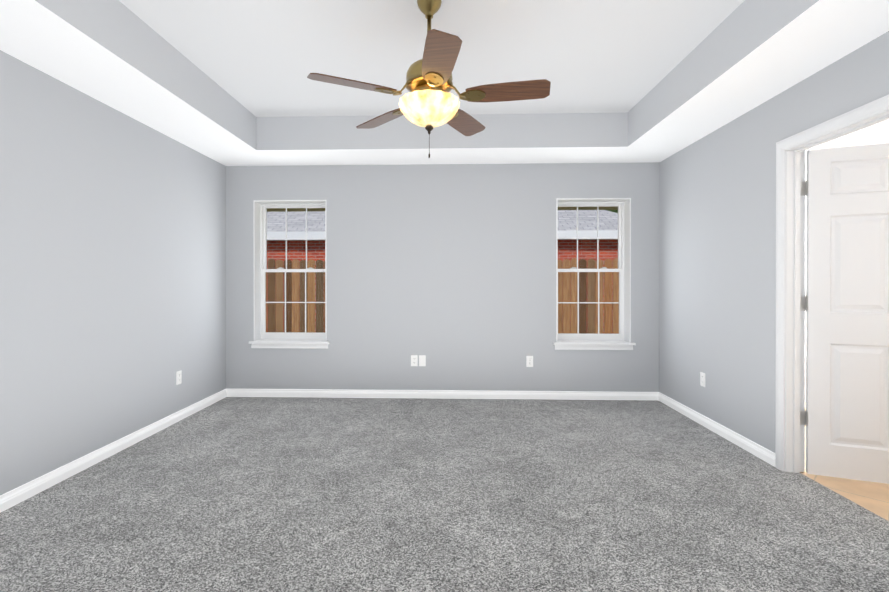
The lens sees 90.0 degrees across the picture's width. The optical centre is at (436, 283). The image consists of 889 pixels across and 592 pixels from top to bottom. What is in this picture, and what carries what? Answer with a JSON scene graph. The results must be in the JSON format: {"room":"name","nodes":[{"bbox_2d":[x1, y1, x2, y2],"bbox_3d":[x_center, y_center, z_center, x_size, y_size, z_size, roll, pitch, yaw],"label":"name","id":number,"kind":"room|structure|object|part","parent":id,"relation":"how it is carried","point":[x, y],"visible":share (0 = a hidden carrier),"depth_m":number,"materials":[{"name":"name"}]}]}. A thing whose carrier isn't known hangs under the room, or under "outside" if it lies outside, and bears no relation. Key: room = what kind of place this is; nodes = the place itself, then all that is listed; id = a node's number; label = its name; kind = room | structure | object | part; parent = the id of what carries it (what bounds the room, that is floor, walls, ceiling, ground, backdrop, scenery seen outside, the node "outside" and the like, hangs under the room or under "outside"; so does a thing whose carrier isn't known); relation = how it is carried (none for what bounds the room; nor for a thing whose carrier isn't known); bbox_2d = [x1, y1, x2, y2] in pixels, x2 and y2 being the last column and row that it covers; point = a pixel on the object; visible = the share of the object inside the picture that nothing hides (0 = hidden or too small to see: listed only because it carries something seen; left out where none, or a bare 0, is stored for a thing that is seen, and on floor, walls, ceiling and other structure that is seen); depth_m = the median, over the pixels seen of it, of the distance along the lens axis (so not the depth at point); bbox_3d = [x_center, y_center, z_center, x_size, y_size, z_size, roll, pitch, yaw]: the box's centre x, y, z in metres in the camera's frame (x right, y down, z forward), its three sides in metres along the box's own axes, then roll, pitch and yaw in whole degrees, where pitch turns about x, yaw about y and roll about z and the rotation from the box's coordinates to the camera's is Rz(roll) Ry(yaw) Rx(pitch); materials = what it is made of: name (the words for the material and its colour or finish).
{"room":"empty bedroom","nodes":[
{"label":"empty bedroom","id":0,"kind":"room"},
{"bbox_2d":[0,50,225,494],"bbox_3d":[-2.438,-0.167,1.764,0.220,3.150,5.900,0,0,2],"label":"wall","id":1,"kind":"structure","parent":0,"point":[112,271],"depth_m":2.97,"materials":[{"name":"grey paint"}]},
{"bbox_2d":[0,389,227,512],"bbox_3d":[-2.317,1.166,1.874,0.016,0.083,5.680,0,0,2],"label":"baseboard","id":2,"kind":"structure","parent":1,"relation":"attached to","point":[13,497],"depth_m":2.96,"materials":[{"name":"white wood"}]},
{"bbox_2d":[176,370,181,384],"bbox_3d":[-2.256,0.827,3.892,0.009,0.115,0.070,0,0,2],"label":"outlet","id":3,"kind":"object","parent":1,"relation":"attached to","point":[178,377],"visible":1,"depth_m":3.88,"materials":[{"name":"white plastic"}]},
{"bbox_2d":[0,397,888,591],"bbox_3d":[-0.025,1.308,1.801,4.602,0.200,5.680,0,0,2],"label":"floor carpet","id":4,"kind":"object","parent":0,"point":[268,494],"visible":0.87,"depth_m":2.36,"materials":[{"name":"grey carpet"}]},
{"bbox_2d":[0,0,888,165],"bbox_3d":[-0.065,-1.487,1.794,4.522,0.510,5.680,0,0,2],"label":"ceiling","id":5,"kind":"structure","parent":0,"point":[227,82],"depth_m":2.94,"materials":[{"name":"white paint"}]},
{"bbox_2d":[307,0,550,157],"bbox_3d":[-0.018,-1.113,2.400,1.233,0.862,1.232,0,0,2],"label":"ceiling fan","id":6,"kind":"object","parent":5,"relation":"hanging from","point":[429,102],"visible":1,"depth_m":2.32,"materials":[{"name":"brown wood"}]},
{"bbox_3d":[-0.041,-0.924,2.426,0.333,0.131,0.333,0,0,2],"label":"lamp shade","id":7,"kind":"part","parent":6,"relation":"part of","materials":[{"name":"white glass"}]},
{"bbox_2d":[226,162,805,392],"bbox_3d":[1.267,-0.175,4.707,7.437,3.150,0.220,0,0,2],"label":"wall","id":8,"kind":"structure","parent":0,"point":[448,271],"depth_m":4.64,"materials":[{"name":"grey paint"}]},
{"bbox_2d":[249,200,329,348],"bbox_3d":[-1.545,-0.096,4.774,0.844,1.561,0.267,0,0,2],"label":"window","id":9,"kind":"structure","parent":8,"relation":"in","point":[263,338],"depth_m":4.83,"materials":[{"name":"white wood"}]},
{"bbox_2d":[411,355,417,365],"bbox_3d":[-0.235,0.810,4.644,0.070,0.115,0.009,0,0,2],"label":"electrical outlet","id":10,"kind":"object","parent":8,"relation":"attached to","point":[414,360],"visible":1,"depth_m":4.64,"materials":[{"name":"white plastic"}]},
{"bbox_2d":[419,355,425,365],"bbox_3d":[-0.150,0.810,4.641,0.070,0.115,0.008,0,0,2],"label":"outlet","id":11,"kind":"object","parent":8,"relation":"attached to","point":[422,360],"visible":1,"depth_m":4.64,"materials":[{"name":"white plastic"}]},
{"bbox_2d":[228,389,655,399],"bbox_3d":[0.041,1.159,4.632,4.492,0.083,0.016,0,0,2],"label":"baseboard","id":12,"kind":"structure","parent":8,"relation":"attached to","point":[315,393],"depth_m":4.63,"materials":[{"name":"white wood"}]},
{"bbox_2d":[526,356,532,366],"bbox_3d":[0.965,0.810,4.605,0.070,0.115,0.009,0,0,2],"label":"electrical outlet","id":13,"kind":"object","parent":8,"relation":"attached to","point":[529,361],"visible":1,"depth_m":4.60,"materials":[{"name":"white plastic"}]},
{"bbox_2d":[553,198,635,349],"bbox_3d":[1.620,-0.096,4.672,0.826,1.561,0.267,0,0,2],"label":"window","id":14,"kind":"structure","parent":8,"relation":"in","point":[577,340],"depth_m":4.72,"materials":[{"name":"white wood"}]},
{"bbox_2d":[659,31,888,452],"bbox_3d":[2.249,-0.266,1.614,0.115,2.950,5.900,0,0,2],"label":"wall","id":15,"kind":"structure","parent":0,"point":[717,257],"depth_m":3.35,"materials":[{"name":"grey paint"}]},
{"bbox_2d":[700,372,704,386],"bbox_3d":[2.256,0.818,3.773,0.009,0.115,0.070,0,0,2],"label":"outlet","id":16,"kind":"object","parent":15,"relation":"attached to","point":[702,379],"visible":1,"depth_m":3.77,"materials":[{"name":"white plastic"}]},
{"bbox_2d":[656,392,774,466],"bbox_3d":[2.251,1.161,3.722,0.016,0.083,1.614,0,0,2],"label":"baseboard","id":17,"kind":"structure","parent":15,"relation":"attached to","point":[766,455],"depth_m":3.49,"materials":[{"name":"white wood"}]},
{"bbox_2d":[775,94,888,472],"bbox_3d":[2.273,0.144,2.375,0.153,2.125,1.070,0,0,2],"label":"door frame","id":18,"kind":"structure","parent":15,"relation":"attached to","point":[790,292],"depth_m":2.83,"materials":[{"name":"white wood"}]},
{"bbox_2d":[800,143,888,483],"bbox_3d":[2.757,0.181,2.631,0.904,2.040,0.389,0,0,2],"label":"door","id":19,"kind":"structure","parent":15,"relation":"in","point":[847,311],"depth_m":2.73,"materials":[{"name":"white wood"}]},
{"bbox_3d":[2.336,0.125,2.817,0.050,1.560,0.043,0,0,2],"label":"door hinges","id":20,"kind":"part","parent":19,"relation":"part of","materials":[{"name":"silver metal"}]},
{"bbox_2d":[800,402,888,520],"bbox_3d":[3.617,1.309,2.485,2.635,0.195,4.080,0,0,2],"label":"floor","id":21,"kind":"structure","parent":0,"point":[873,497],"depth_m":2.60,"materials":[{"name":"beige wood"}]},
{"bbox_2d":[806,120,888,150],"bbox_3d":[3.635,-1.489,2.476,2.600,0.510,4.080,0,0,2],"label":"ceiling","id":22,"kind":"structure","parent":0,"point":[878,133],"depth_m":3.80,"materials":[{"name":"white paint"}]},
{"label":"outside","id":23,"kind":"structure","parent":0,"visible":0},
{"bbox_3d":[0.731,1.434,27.401,60.000,0.200,45.100,0,0,2],"label":"ground","id":24,"kind":"structure","parent":23,"visible":0},
{"bbox_2d":[266,258,618,333],"bbox_3d":[0.178,0.469,8.184,18.127,1.842,0.064,0,0,2],"label":"fence","id":25,"kind":"object","parent":24,"relation":"on","point":[588,285],"depth_m":8.09,"materials":[{"name":"brown wood"}]},
{"bbox_2d":[267,210,617,333],"bbox_3d":[-4.180,-0.517,13.886,20.050,3.780,6.420,0,0,2],"label":"neighbouring house","id":26,"kind":"structure","parent":24,"relation":"on","point":[566,250],"depth_m":10.92,"materials":[{"name":"brick"}]},
{"bbox_2d":[267,207,617,211],"bbox_3d":[0.017,-1.006,5.165,10.000,0.230,0.620,0,0,2],"label":"roof eave","id":27,"kind":"object","parent":26,"relation":"attached to","point":[323,209],"depth_m":5.38,"materials":[{"name":"grey"}]}
]}

